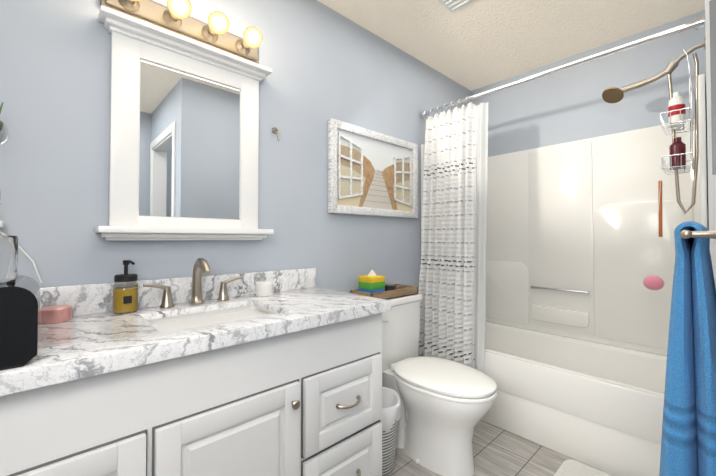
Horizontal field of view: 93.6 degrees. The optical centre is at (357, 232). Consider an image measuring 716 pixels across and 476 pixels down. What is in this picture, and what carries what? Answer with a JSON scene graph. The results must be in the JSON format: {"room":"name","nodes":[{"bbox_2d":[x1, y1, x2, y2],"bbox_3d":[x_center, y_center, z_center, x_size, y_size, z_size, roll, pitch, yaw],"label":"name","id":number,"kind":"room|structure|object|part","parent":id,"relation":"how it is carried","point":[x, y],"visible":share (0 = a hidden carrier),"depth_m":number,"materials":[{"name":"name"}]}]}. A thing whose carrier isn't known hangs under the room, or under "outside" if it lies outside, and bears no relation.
{"room":"bathroom","nodes":[
{"label":"bathroom","id":0,"kind":"room"},
{"bbox_2d":[0,0,470,292],"bbox_3d":[-0.215,-0.056,1.918,3.450,2.440,0.120,1,-1,-43],"label":"wall","id":1,"kind":"structure","parent":0,"point":[324,63],"depth_m":1.59,"materials":[{"name":"paint"}]},
{"bbox_2d":[0,102,8,145],"bbox_3d":[-1.073,-0.314,0.964,0.100,0.144,0.116,1,-1,-43],"label":"air plant","id":2,"kind":"object","parent":1,"relation":"attached to","point":[4,134],"visible":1,"depth_m":0.97,"materials":[{"name":"clear glass"}]},
{"bbox_2d":[40,268,315,315],"bbox_3d":[-0.785,0.230,1.285,1.513,0.101,0.021,1,-1,-43],"label":"backsplash","id":3,"kind":"structure","parent":1,"relation":"attached to","point":[83,298],"depth_m":1.33,"materials":[{"name":"white stone"}]},
{"bbox_2d":[100,0,262,63],"bbox_3d":[-0.640,-0.847,1.338,0.600,0.100,0.170,1,-1,-43],"label":"sconce","id":4,"kind":"object","parent":1,"relation":"attached to","point":[174,16],"visible":0.92,"depth_m":1.34,"materials":[{"name":"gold metal"}]},
{"bbox_3d":[-0.672,-0.847,1.263,0.081,0.081,0.103,1,-1,-43],"label":"light bulb","id":5,"kind":"part","parent":4,"relation":"part of","materials":[{"name":"white glass"}]},
{"bbox_3d":[-0.566,-0.845,1.361,0.081,0.081,0.103,1,-1,-43],"label":"light bulb","id":6,"kind":"part","parent":4,"relation":"part of","materials":[{"name":"white glass"}]},
{"bbox_3d":[-0.460,-0.843,1.459,0.081,0.081,0.103,1,-1,-43],"label":"light bulb","id":7,"kind":"part","parent":4,"relation":"part of","materials":[{"name":"white glass"}]},
{"bbox_2d":[95,5,273,240],"bbox_3d":[-0.653,-0.366,1.362,0.636,0.793,0.105,1,-1,-43],"label":"mirror","id":8,"kind":"object","parent":1,"relation":"attached to","point":[184,135],"visible":1,"depth_m":1.34,"materials":[{"name":"white mirror"}]},
{"bbox_2d":[272,127,279,140],"bbox_3d":[-0.397,-0.482,1.643,0.028,0.074,0.044,1,-1,-43],"label":"robe hook","id":9,"kind":"object","parent":1,"relation":"attached to","point":[275,130],"visible":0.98,"depth_m":1.65,"materials":[{"name":"silver metal"}]},
{"bbox_2d":[328,118,417,217],"bbox_3d":[0.128,-0.369,2.134,0.780,0.525,0.031,1,-1,-43],"label":"framed art","id":10,"kind":"object","parent":1,"relation":"attached to","point":[372,173],"visible":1,"depth_m":2.08,"materials":[{"name":"white wood"}]},
{"bbox_2d":[420,15,704,117],"bbox_3d":[0.963,-0.880,1.946,0.048,0.048,1.450,1,-1,-43],"label":"curtain rod","id":11,"kind":"object","parent":1,"relation":"attached to","point":[697,23],"visible":0.98,"depth_m":1.70,"materials":[{"name":"silver metal"}]},
{"bbox_2d":[418,96,488,373],"bbox_3d":[0.608,-0.006,2.244,0.162,1.772,0.502,1,-1,-43],"label":"shower curtain","id":12,"kind":"object","parent":11,"relation":"hanging from","point":[452,284],"visible":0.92,"depth_m":2.20,"materials":[{"name":"fabric"}]},
{"bbox_2d":[388,420,610,475],"bbox_3d":[0.708,1.178,0.899,3.450,0.060,2.840,1,-1,-43],"label":"floor","id":13,"kind":"structure","parent":0,"point":[497,451],"depth_m":1.73,"materials":[{"name":"grey tile"}]},
{"bbox_2d":[0,308,390,475],"bbox_3d":[-0.604,0.734,1.069,1.498,0.832,0.572,1,-1,-43],"label":"bathroom vanity","id":14,"kind":"object","parent":13,"relation":"on","point":[284,378],"depth_m":0.95,"materials":[{"name":"white wood"}]},
{"bbox_2d":[0,288,390,387],"bbox_3d":[-0.604,0.297,1.087,1.513,0.042,0.556,1,-1,-43],"label":"countertop","id":15,"kind":"structure","parent":14,"relation":"on","point":[91,340],"depth_m":0.95,"materials":[{"name":"white stone"}]},
{"bbox_2d":[0,275,39,370],"bbox_3d":[-0.902,0.173,0.646,0.420,0.190,0.270,1,-1,-43],"label":"appliance","id":16,"kind":"object","parent":15,"relation":"on","point":[19,315],"visible":1,"depth_m":0.67,"materials":[{"name":"black plastic"}]},
{"bbox_2d":[0,236,17,282],"bbox_3d":[-0.789,0.056,0.720,0.086,0.100,0.086,1,-1,-43],"label":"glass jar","id":17,"kind":"object","parent":16,"relation":"on","point":[8,258],"visible":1,"depth_m":0.72,"materials":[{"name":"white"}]},
{"bbox_2d":[40,305,72,323],"bbox_3d":[-0.940,0.253,1.047,0.078,0.043,0.078,1,-1,-43],"label":"candle tin","id":18,"kind":"object","parent":15,"relation":"on","point":[55,314],"visible":0.96,"depth_m":1.02,"materials":[{"name":"pink metal"}]},
{"bbox_2d":[113,260,137,313],"bbox_3d":[-0.806,0.186,1.170,0.074,0.182,0.089,1,-1,-43],"label":"soap dispenser","id":19,"kind":"object","parent":15,"relation":"on","point":[125,293],"visible":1,"depth_m":1.15,"materials":[{"name":"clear glass"}]},
{"bbox_2d":[143,258,242,307],"bbox_3d":[-0.606,0.188,1.299,0.368,0.181,0.150,1,-1,-43],"label":"faucet","id":20,"kind":"object","parent":15,"relation":"on","point":[201,266],"visible":1,"depth_m":1.31,"materials":[{"name":"silver metal"}]},
{"bbox_2d":[144,304,275,331],"bbox_3d":[-0.488,0.375,1.168,0.470,0.154,0.360,1,-1,-43],"label":"sink","id":21,"kind":"object","parent":15,"relation":"in","point":[238,311],"depth_m":1.26,"materials":[{"name":"white ceramic"}]},
{"bbox_2d":[256,281,272,296],"bbox_3d":[-0.423,0.252,1.519,0.075,0.061,0.075,1,-1,-43],"label":"jar","id":22,"kind":"object","parent":15,"relation":"on","point":[264,288],"visible":1,"depth_m":1.49,"materials":[{"name":"white ceramic"}]},
{"bbox_2d":[382,387,401,475],"bbox_3d":[0.082,0.991,1.685,0.273,0.338,0.274,1,-1,-43],"label":"wastebasket","id":23,"kind":"object","parent":13,"relation":"on","point":[391,409],"visible":0.38,"depth_m":1.60,"materials":[{"name":"white plastic"}]},
{"bbox_2d":[382,293,497,475],"bbox_3d":[0.354,0.770,1.812,0.484,0.785,0.776,1,-1,-43],"label":"toilet","id":24,"kind":"object","parent":13,"relation":"on","point":[446,405],"visible":0.77,"depth_m":1.65,"materials":[{"name":"white ceramic"}]},
{"bbox_2d":[351,270,417,299],"bbox_3d":[0.166,0.298,2.023,0.410,0.166,0.175,1,-1,-43],"label":"tray","id":25,"kind":"object","parent":24,"relation":"on","point":[372,284],"visible":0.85,"depth_m":1.93,"materials":[{"name":"brown wood"}]},
{"bbox_2d":[421,74,708,475],"bbox_3d":[1.219,0.258,2.163,0.756,1.819,1.450,1,-1,-43],"label":"bathtub","id":26,"kind":"object","parent":13,"relation":"on","point":[577,326],"visible":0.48,"depth_m":2.16,"materials":[{"name":"white plastic"}]},
{"bbox_2d":[554,459,612,475],"bbox_3d":[1.040,1.142,1.353,0.543,0.025,0.503,1,-1,-43],"label":"bath rug","id":27,"kind":"object","parent":13,"relation":"on","point":[569,467],"visible":0.95,"depth_m":1.60,"materials":[{"name":"white fabric"}]},
{"bbox_2d":[317,0,704,90],"bbox_3d":[0.708,-1.322,0.940,3.450,0.060,2.840,1,-1,-43],"label":"ceiling","id":28,"kind":"structure","parent":0,"point":[473,45],"depth_m":2.08,"materials":[{"name":"beige paint"}]},
{"bbox_2d":[438,0,473,11],"bbox_3d":[0.531,-1.266,1.742,0.260,0.024,0.260,1,-1,-43],"label":"ceiling vent","id":29,"kind":"object","parent":28,"relation":"in","point":[452,5],"visible":1,"depth_m":1.85,"materials":[{"name":"white"}]},
{"bbox_2d":[471,10,705,156],"bbox_3d":[1.931,-0.053,2.049,0.120,2.440,2.600,1,-1,-43],"label":"wall","id":30,"kind":"structure","parent":0,"point":[568,105],"depth_m":2.31,"materials":[{"name":"paint"}]},
{"bbox_3d":[1.732,-0.061,1.608,0.770,2.440,0.062,1,-1,-43],"label":"wall","id":31,"kind":"structure","parent":0,"visible":0},
{"bbox_2d":[602,37,705,289],"bbox_3d":[1.573,-0.335,1.804,0.259,1.261,0.434,1,-1,-43],"label":"shower head","id":32,"kind":"object","parent":31,"relation":"attached to","point":[677,108],"visible":0.94,"depth_m":1.72},
{"bbox_3d":[1.357,-0.068,1.138,1.960,2.440,0.120,1,-1,-43],"label":"wall","id":33,"kind":"structure","parent":0,"visible":0},
{"bbox_2d":[680,230,715,238],"bbox_3d":[0.838,0.006,0.793,0.625,0.047,0.078,1,-1,-43],"label":"towel rail","id":34,"kind":"object","parent":33,"relation":"attached to","point":[686,234],"visible":0.92,"depth_m":0.61,"materials":[{"name":"silver metal"}]},
{"bbox_2d":[659,221,715,475],"bbox_3d":[0.787,0.362,0.776,0.377,0.768,0.119,1,-1,-43],"label":"hanging towel","id":35,"kind":"object","parent":34,"relation":"hanging from","point":[688,443],"visible":0.88,"depth_m":0.66,"materials":[{"name":"blue fabric"}]},
{"bbox_2d":[705,0,715,286],"bbox_3d":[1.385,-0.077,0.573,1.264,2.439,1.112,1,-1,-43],"label":"door frame","id":36,"kind":"structure","parent":33,"relation":"attached to","point":[710,20],"depth_m":1.36,"materials":[{"name":"white wood"}]},
{"bbox_3d":[-1.129,-0.007,0.921,0.215,0.060,0.097,1,-1,-43],"label":"shelf ledge","id":37,"kind":"object","parent":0,"visible":0},
{"bbox_2d":[0,231,41,282],"bbox_3d":[-1.041,0.074,1.034,0.104,0.172,0.020,1,-1,-43],"label":"hanging cord","id":38,"kind":"object","parent":37,"relation":"hanging from","point":[26,254],"visible":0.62,"depth_m":1.05,"materials":[{"name":"white plastic"}]}
]}

